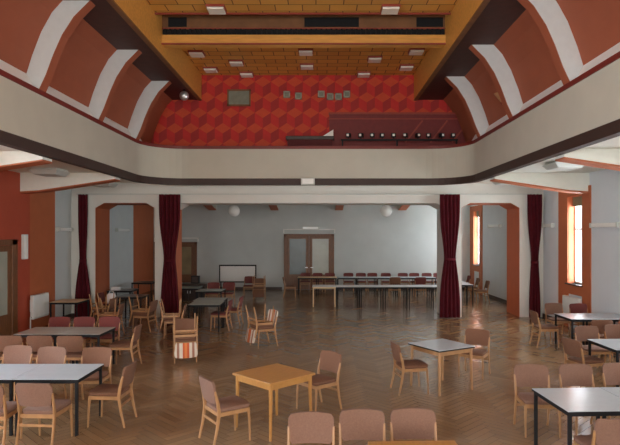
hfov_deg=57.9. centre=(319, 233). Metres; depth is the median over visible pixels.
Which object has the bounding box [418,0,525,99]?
ceiling
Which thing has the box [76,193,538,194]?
rail
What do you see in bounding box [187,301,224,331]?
table
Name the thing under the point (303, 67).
diffuser
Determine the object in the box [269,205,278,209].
beam
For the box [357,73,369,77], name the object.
diffuser
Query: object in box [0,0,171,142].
wall
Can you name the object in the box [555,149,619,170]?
beam
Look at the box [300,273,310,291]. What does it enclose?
chair
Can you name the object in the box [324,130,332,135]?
wedge
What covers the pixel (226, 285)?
chair
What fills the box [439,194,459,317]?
curtain
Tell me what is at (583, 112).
parapet
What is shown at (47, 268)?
wall
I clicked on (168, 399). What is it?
floor
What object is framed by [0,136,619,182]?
ceiling
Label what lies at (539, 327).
chair
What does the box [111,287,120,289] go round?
box
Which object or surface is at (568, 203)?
window
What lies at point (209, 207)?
beam
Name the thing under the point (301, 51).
recessed light
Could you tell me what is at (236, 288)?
baseboard
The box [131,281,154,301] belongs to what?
table
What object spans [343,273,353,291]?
chair
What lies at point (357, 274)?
chair
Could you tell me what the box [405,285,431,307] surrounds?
table
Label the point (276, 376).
table
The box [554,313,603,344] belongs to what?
table
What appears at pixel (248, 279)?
chair
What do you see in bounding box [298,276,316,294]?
table
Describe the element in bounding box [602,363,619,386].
chair
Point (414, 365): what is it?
chair
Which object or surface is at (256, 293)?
chair
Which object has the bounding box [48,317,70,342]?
chair
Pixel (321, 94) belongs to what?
port
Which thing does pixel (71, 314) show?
baseboard
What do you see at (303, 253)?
door
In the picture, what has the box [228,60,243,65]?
recessed light
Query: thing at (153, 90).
rib
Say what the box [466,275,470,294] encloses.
chair
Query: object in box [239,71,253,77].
recessed light
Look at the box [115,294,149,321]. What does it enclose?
table
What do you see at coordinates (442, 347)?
table
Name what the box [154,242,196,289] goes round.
door
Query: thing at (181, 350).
chair
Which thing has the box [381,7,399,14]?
diffuser
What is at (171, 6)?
boards
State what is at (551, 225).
wall lamp
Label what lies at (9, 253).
door
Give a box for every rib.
[26,0,94,91]
[88,50,141,121]
[128,81,171,139]
[444,76,488,136]
[469,45,522,117]
[517,0,582,84]
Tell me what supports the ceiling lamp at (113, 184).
attached to the ceiling at (614, 143)
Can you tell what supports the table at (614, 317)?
on the floor
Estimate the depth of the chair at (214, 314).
15.22 m
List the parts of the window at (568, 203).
sill, frame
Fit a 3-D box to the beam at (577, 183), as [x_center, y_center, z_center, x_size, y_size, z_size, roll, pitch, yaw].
[5.848,-1.350,14.940,2.505,0.540,0.404,0,0,0]
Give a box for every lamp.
[29,168,69,176]
[56,227,72,231]
[93,182,117,186]
[115,228,130,231]
[179,89,188,100]
[228,205,239,216]
[380,205,391,216]
[487,224,501,227]
[492,182,510,184]
[541,223,554,227]
[542,161,583,170]
[589,222,619,227]
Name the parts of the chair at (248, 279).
backrest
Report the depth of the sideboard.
21.36 m
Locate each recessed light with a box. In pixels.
[188,50,204,57]
[203,67,218,72]
[205,4,226,14]
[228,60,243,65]
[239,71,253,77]
[298,48,312,55]
[300,63,313,69]
[357,71,370,77]
[367,56,382,62]
[380,4,400,14]
[399,64,413,70]
[408,48,424,54]
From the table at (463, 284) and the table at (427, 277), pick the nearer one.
the table at (463, 284)
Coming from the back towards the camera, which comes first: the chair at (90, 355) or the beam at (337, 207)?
the beam at (337, 207)
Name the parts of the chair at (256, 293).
backrest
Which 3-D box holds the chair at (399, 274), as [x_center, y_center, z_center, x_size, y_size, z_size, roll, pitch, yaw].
[3.850,2.227,25.825,0.478,0.833,0.566,0,0,0]
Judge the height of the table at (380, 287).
0.745 m
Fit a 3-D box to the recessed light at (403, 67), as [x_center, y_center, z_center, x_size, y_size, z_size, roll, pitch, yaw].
[2.650,-5.110,17.200,0.420,0.100,0.380,0,0,0]
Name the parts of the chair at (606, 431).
seat, leg, backrest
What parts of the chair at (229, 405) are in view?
leg, backrest, leg, seat frame, seat, leg, leg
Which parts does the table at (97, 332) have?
frame, leg, leg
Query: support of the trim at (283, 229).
attached to the wall at (366, 241)
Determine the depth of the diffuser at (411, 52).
15.61 m
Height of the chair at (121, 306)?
0.833 m
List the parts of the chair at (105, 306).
leg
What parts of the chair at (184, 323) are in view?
backrest, seat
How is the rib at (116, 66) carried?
attached to the wall at (85, 54)
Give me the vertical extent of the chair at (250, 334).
0.833 m
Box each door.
[0,239,17,335]
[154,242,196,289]
[284,234,333,289]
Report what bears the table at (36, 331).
on the floor
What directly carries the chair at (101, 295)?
on the floor
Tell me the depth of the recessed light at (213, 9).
12.62 m
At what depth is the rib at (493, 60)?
12.90 m
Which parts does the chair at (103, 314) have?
leg, seat frame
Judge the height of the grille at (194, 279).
0.220 m
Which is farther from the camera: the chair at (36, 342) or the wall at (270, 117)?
the wall at (270, 117)
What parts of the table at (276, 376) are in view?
leg, leg, leg, leg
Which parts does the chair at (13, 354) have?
leg, backrest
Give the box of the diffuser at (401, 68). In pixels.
[399,66,412,70]
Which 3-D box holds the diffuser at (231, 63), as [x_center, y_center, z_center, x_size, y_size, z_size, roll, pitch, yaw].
[-2.500,-5.085,16.750,0.380,0.050,0.340,0,0,0]
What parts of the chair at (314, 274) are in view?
backrest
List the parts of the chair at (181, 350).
leg, seat, seat frame, backrest, leg, leg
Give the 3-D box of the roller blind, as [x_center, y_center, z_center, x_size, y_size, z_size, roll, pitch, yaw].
[7.210,-0.913,15.540,0.020,0.266,0.840,0,0,0]
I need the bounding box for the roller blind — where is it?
[573,196,581,206]
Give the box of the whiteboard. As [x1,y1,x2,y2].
[219,265,255,288]
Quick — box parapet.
[0,51,619,184]
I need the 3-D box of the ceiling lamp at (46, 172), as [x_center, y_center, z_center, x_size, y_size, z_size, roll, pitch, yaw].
[-6.700,-1.530,13.900,0.708,0.160,0.710,0,0,0]
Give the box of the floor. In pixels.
[0,290,619,444]
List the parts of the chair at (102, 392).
leg, leg, seat, seat frame, leg, backrest, leg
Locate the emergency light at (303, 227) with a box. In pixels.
[302,226,318,228]
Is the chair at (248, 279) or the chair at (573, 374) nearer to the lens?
the chair at (573, 374)
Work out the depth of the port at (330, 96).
18.16 m
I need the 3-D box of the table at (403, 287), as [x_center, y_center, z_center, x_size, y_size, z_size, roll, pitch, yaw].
[2.730,2.268,20.450,0.852,0.745,0.840,0,0,0]
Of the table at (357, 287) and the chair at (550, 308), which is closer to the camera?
the chair at (550, 308)
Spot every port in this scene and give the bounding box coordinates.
[283,91,289,97]
[295,92,301,99]
[318,91,324,97]
[327,93,333,99]
[335,93,341,99]
[343,91,349,97]
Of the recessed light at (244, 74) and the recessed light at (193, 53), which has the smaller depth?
the recessed light at (193, 53)
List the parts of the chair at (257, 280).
backrest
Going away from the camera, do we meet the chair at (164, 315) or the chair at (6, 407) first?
the chair at (6, 407)
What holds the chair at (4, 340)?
on the floor
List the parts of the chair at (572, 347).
backrest, leg, seat frame, seat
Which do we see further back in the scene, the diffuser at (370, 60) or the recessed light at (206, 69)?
the recessed light at (206, 69)
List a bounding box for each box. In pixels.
[21,234,27,258]
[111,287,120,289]
[191,276,199,282]
[301,178,314,184]
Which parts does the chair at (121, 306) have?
backrest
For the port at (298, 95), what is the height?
0.220 m
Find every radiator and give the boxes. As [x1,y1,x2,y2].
[30,292,48,328]
[562,295,581,325]
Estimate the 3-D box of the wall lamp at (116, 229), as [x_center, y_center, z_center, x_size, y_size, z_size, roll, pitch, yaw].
[-7.840,-0.160,22.300,0.120,0.130,1.420,0,0,0]
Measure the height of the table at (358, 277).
0.745 m
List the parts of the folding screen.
rail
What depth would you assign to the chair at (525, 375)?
7.71 m
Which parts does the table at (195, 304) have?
frame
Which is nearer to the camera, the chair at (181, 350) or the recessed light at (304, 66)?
the chair at (181, 350)
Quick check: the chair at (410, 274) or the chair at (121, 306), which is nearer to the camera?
the chair at (121, 306)
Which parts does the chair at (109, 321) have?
seat, seat frame, backrest, leg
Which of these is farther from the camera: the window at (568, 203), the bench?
the bench
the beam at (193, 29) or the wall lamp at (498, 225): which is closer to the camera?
the beam at (193, 29)
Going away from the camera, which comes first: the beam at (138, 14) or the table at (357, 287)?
the beam at (138, 14)
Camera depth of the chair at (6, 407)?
6.80 m
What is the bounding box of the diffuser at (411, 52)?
[409,50,423,54]
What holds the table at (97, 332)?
on the floor
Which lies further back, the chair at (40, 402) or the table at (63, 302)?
the table at (63, 302)
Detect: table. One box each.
[0,364,43,435]
[13,327,74,363]
[13,364,103,435]
[49,299,89,316]
[57,327,115,363]
[106,288,138,312]
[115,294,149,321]
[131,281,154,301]
[182,286,202,308]
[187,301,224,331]
[192,297,227,326]
[195,289,225,313]
[232,363,314,441]
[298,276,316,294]
[312,285,335,307]
[317,276,336,294]
[336,285,359,307]
[337,276,356,284]
[356,276,375,292]
[359,285,383,307]
[368,440,457,444]
[375,276,395,294]
[382,285,407,307]
[394,276,415,294]
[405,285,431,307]
[408,338,474,395]
[414,276,435,294]
[428,285,436,307]
[462,283,473,304]
[532,387,619,444]
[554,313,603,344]
[585,313,619,344]
[587,339,619,386]
[600,387,619,418]
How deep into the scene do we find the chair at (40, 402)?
6.85 m
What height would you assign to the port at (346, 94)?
0.220 m
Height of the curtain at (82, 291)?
3.865 m
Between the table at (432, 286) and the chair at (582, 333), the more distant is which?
the table at (432, 286)
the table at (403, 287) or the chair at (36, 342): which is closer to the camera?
the chair at (36, 342)
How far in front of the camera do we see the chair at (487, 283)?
21.51 m
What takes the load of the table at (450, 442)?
on the floor
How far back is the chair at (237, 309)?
16.12 m
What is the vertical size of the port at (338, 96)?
0.220 m
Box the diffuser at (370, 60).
[368,58,381,62]
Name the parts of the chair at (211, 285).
backrest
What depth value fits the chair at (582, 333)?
10.99 m
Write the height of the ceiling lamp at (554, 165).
0.160 m
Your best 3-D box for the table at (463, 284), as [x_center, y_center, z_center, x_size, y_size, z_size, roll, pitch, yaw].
[5.320,2.268,21.300,0.832,0.745,0.860,0,0,0]
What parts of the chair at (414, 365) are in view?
leg, backrest, leg, seat frame, seat, leg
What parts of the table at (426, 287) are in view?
leg, leg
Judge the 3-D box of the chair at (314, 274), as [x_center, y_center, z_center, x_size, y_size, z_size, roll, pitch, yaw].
[-0.110,2.227,25.825,0.478,0.833,0.566,0,0,0]
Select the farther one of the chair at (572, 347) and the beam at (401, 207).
the beam at (401, 207)
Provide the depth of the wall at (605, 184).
14.64 m
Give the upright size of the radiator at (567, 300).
0.900 m
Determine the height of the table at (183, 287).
0.745 m
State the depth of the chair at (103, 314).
14.39 m
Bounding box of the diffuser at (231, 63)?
[229,62,243,65]
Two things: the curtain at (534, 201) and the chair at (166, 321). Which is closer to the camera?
the chair at (166, 321)
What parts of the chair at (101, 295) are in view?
backrest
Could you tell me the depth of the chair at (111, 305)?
15.71 m
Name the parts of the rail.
rail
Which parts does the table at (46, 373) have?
leg, frame, leg, leg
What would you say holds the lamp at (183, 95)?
hanging from the ceiling at (103, 17)
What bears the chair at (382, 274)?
on the floor
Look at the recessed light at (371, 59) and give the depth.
16.24 m
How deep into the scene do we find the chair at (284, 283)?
23.28 m
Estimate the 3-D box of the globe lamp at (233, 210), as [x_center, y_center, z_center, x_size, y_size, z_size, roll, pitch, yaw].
[-3.350,-1.140,21.800,0.463,0.939,0.463,0,0,0]
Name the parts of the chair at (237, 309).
seat, leg, backrest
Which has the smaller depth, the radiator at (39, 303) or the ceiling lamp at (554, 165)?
the ceiling lamp at (554, 165)
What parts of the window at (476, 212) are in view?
frame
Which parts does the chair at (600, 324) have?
backrest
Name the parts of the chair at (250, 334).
leg, backrest, leg, seat frame, seat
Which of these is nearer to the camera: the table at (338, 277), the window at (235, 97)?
the window at (235, 97)
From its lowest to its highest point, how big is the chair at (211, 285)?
0.833 m
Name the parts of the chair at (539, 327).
leg, backrest, leg, seat frame, seat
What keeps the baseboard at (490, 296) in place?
attached to the wall at (605, 184)
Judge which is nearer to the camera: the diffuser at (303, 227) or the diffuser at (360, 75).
the diffuser at (360, 75)
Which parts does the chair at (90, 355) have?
leg, leg, seat frame, seat, backrest, leg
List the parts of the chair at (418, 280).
backrest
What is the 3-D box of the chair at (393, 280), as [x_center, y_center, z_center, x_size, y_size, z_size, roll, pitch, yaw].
[3.150,2.227,23.705,0.478,0.833,0.566,0,0,0]
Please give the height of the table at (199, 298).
0.745 m
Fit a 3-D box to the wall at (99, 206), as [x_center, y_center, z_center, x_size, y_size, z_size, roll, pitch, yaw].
[-0.400,0.515,18.400,15.000,4.250,1.200,0,0,0]
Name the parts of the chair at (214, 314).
seat, leg, backrest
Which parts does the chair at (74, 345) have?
backrest, seat frame, seat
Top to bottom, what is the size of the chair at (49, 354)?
0.833 m
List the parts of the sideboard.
door, door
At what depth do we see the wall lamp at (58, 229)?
17.07 m
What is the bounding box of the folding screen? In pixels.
[329,112,465,145]
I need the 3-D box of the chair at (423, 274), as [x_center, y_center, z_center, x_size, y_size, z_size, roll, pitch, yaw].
[4.960,2.227,25.825,0.478,0.833,0.566,0,0,0]
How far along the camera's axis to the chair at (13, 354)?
9.06 m
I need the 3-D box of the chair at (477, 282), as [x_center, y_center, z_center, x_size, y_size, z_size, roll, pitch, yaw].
[6.265,2.227,23.000,0.566,0.833,0.478,0,0,0]
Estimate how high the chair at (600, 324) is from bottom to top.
0.833 m
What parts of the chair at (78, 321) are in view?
backrest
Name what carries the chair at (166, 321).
on the floor
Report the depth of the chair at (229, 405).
7.08 m
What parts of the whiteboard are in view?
panel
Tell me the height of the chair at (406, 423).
0.833 m
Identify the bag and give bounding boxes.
[107,291,115,303]
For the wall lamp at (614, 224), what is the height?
0.130 m
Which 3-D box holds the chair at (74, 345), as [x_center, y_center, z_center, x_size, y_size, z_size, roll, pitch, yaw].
[-4.468,2.227,10.215,0.478,0.833,0.566,0,0,-2]
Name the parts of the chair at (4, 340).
backrest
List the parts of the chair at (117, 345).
seat, seat frame, leg, backrest, leg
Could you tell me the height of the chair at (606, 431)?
0.833 m
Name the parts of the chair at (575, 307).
backrest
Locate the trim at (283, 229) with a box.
[283,229,334,232]
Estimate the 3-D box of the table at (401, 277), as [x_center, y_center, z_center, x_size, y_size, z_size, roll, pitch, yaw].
[3.750,2.268,24.600,0.852,0.745,0.800,0,0,0]
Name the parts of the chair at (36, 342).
backrest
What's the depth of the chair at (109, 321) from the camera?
12.21 m
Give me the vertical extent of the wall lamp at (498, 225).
0.130 m
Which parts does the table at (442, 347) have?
leg, leg, leg, leg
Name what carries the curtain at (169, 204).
hanging from the rail
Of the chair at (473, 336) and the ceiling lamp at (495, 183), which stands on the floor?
the chair at (473, 336)
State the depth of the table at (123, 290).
18.78 m
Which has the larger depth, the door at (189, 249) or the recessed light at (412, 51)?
the door at (189, 249)
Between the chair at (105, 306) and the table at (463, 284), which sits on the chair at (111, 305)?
the chair at (105, 306)
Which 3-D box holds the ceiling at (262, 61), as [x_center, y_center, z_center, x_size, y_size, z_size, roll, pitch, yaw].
[-0.400,-5.190,15.975,7.000,0.060,4.550,0,0,0]
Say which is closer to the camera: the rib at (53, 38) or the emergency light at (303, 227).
the rib at (53, 38)
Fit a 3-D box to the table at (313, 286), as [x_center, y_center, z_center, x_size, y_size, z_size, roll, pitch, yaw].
[0.150,2.268,20.450,0.852,0.745,0.840,0,0,0]
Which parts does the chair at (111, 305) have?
backrest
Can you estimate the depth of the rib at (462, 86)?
15.50 m
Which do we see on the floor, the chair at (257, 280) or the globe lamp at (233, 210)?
the chair at (257, 280)
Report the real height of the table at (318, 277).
0.745 m
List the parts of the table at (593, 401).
leg, leg, frame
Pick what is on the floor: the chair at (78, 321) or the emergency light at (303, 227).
the chair at (78, 321)
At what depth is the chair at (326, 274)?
26.00 m
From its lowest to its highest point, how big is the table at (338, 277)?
0.745 m
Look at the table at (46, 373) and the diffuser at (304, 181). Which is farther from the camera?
the diffuser at (304, 181)
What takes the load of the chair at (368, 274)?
on the floor
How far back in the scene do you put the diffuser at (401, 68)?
17.12 m
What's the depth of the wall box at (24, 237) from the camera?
14.81 m
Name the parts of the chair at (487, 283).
seat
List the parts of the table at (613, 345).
leg, frame, leg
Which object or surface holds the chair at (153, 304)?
on the floor
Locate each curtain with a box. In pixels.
[74,194,90,317]
[159,194,179,317]
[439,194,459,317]
[527,194,541,317]
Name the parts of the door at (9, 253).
pane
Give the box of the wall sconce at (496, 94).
[494,92,501,103]
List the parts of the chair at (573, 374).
leg, backrest, leg, leg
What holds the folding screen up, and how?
on the floor
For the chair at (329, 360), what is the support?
on the floor
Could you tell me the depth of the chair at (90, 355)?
8.91 m
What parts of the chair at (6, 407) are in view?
backrest, leg, seat, seat frame, leg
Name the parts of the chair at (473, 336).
leg, leg, seat frame, seat, backrest, leg, leg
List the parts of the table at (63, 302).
frame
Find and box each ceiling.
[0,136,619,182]
[83,0,196,99]
[182,48,429,74]
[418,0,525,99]
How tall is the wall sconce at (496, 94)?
0.300 m
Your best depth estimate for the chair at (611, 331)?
11.16 m
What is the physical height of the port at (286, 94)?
0.220 m
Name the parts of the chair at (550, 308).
backrest, seat, seat frame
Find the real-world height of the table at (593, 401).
0.745 m
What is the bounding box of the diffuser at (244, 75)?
[240,73,252,77]
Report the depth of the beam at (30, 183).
14.75 m
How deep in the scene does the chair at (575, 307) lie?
14.56 m
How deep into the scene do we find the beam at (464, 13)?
13.19 m
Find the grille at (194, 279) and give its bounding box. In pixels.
[192,277,197,282]
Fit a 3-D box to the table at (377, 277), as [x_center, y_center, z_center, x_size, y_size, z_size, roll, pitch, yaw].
[2.890,2.268,24.600,0.852,0.745,0.800,0,0,0]
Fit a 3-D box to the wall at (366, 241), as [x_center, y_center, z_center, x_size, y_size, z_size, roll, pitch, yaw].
[-0.400,0.515,26.750,15.600,4.250,0.300,0,0,0]
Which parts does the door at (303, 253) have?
pane, pane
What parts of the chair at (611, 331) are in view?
leg, backrest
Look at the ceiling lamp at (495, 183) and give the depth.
16.41 m
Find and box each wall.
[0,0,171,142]
[0,170,153,332]
[71,183,542,316]
[151,75,451,145]
[154,205,468,289]
[443,0,619,141]
[469,169,619,327]
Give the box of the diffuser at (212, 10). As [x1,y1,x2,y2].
[207,7,225,14]
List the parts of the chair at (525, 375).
leg, leg, backrest, seat, seat frame, leg, leg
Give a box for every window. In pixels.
[227,89,250,105]
[470,205,482,293]
[558,185,590,326]
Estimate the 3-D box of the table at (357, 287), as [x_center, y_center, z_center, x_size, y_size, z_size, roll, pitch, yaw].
[1.010,2.268,20.450,0.852,0.745,0.840,0,0,0]
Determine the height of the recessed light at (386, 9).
0.100 m
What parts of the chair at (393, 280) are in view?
backrest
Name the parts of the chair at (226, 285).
backrest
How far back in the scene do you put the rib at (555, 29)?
9.95 m
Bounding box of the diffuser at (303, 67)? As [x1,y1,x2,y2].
[300,65,312,69]
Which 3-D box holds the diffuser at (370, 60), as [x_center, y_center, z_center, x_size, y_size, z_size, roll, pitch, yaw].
[1.600,-5.085,16.400,0.380,0.050,0.340,0,0,0]
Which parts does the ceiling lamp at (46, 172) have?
mount plate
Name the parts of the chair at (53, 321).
backrest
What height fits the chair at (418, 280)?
0.833 m
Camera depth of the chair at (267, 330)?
13.13 m
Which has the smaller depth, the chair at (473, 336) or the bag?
the chair at (473, 336)
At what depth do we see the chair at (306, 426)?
5.65 m
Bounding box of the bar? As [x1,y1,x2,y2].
[341,139,457,145]
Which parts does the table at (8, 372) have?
frame, leg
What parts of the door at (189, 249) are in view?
pane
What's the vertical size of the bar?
1.105 m
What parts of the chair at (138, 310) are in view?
leg, backrest, seat frame, seat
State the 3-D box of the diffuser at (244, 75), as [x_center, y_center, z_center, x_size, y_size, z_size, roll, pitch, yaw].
[-2.350,-5.085,17.950,0.380,0.050,0.340,0,0,0]
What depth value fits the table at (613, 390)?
6.83 m
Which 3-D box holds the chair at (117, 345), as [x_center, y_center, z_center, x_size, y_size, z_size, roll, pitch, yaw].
[-3.855,2.227,11.142,0.566,0.833,0.478,0,0,-2]
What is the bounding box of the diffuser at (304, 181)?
[302,179,312,183]
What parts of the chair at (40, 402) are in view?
leg, backrest, leg, seat frame, seat, leg, leg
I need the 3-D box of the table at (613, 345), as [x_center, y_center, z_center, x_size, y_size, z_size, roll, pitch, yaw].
[5.260,2.268,9.650,0.852,0.745,0.950,0,0,-2]
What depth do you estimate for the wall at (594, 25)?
11.44 m
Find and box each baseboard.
[61,299,124,317]
[221,287,464,289]
[489,294,551,317]
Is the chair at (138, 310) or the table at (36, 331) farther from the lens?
the chair at (138, 310)
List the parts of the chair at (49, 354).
backrest, leg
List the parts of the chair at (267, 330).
seat, seat frame, backrest, leg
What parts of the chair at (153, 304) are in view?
seat, seat frame, leg, backrest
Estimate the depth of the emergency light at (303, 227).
26.48 m
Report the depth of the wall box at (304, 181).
17.02 m
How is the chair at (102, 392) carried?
on the floor
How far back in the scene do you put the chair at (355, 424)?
5.74 m
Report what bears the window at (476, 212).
in the wall at (605, 184)
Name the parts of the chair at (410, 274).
backrest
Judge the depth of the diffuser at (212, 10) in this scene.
12.74 m
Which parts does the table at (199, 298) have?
leg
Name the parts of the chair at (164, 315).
leg, seat, seat frame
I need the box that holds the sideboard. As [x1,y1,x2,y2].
[182,282,207,300]
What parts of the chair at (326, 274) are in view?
backrest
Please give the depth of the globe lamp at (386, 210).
21.64 m
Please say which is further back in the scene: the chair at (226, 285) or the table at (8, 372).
the chair at (226, 285)
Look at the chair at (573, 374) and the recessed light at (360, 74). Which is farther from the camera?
the recessed light at (360, 74)
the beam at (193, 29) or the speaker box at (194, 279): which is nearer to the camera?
the beam at (193, 29)
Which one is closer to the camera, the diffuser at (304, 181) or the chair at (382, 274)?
the diffuser at (304, 181)
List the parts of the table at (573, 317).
leg, leg, frame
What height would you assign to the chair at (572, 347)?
0.833 m
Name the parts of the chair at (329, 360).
leg, leg, seat frame, seat, leg, backrest, leg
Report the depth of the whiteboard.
26.54 m
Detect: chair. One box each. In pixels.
[0,336,35,363]
[0,385,22,444]
[1,345,32,400]
[15,383,72,444]
[26,336,53,359]
[36,346,66,398]
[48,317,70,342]
[56,336,83,363]
[70,347,111,403]
[73,317,94,347]
[87,361,136,427]
[89,292,113,321]
[90,316,120,354]
[93,297,117,316]
[95,298,119,326]
[98,292,118,306]
[108,324,141,369]
[116,303,124,333]
[128,295,153,326]
[132,300,157,331]
[158,298,181,332]
[164,304,186,337]
[173,313,197,357]
[173,318,196,363]
[198,375,250,444]
[205,282,219,296]
[210,299,232,330]
[222,282,234,305]
[224,296,243,325]
[243,276,253,295]
[245,304,273,342]
[250,309,277,348]
[252,275,264,296]
[253,278,265,299]
[282,277,295,297]
[287,411,334,444]
[296,350,341,410]
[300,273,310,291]
[313,273,322,291]
[325,273,334,291]
[339,409,385,444]
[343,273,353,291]
[356,273,366,291]
[367,273,376,291]
[381,273,390,290]
[388,277,400,296]
[390,340,428,395]
[390,408,436,440]
[398,273,408,291]
[409,273,420,291]
[413,277,425,296]
[421,273,433,290]
[458,328,489,379]
[464,278,479,298]
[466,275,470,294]
[473,281,489,302]
[513,364,560,438]
[529,310,558,347]
[544,303,570,337]
[558,363,610,435]
[562,337,603,387]
[569,303,590,334]
[573,419,619,444]
[574,326,610,367]
[580,320,613,358]
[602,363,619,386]
[604,324,619,362]
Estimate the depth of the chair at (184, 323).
11.94 m
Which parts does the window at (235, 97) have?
pane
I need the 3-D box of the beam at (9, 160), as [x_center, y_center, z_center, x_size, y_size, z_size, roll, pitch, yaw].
[-6.647,-1.350,11.090,2.505,0.540,0.404,0,0,0]
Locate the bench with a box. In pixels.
[286,136,333,145]
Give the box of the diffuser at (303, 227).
[303,227,317,228]
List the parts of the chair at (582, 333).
backrest, seat, seat frame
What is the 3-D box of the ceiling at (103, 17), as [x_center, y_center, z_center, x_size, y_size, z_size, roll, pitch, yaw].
[-4.385,-4.410,7.100,1.030,0.100,22.200,0,0,0]
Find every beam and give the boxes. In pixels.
[0,151,51,170]
[20,173,119,193]
[106,0,201,100]
[155,12,450,47]
[203,205,215,209]
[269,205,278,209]
[335,205,343,209]
[398,205,409,209]
[414,0,489,100]
[490,173,589,193]
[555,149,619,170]
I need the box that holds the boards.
[146,0,457,12]

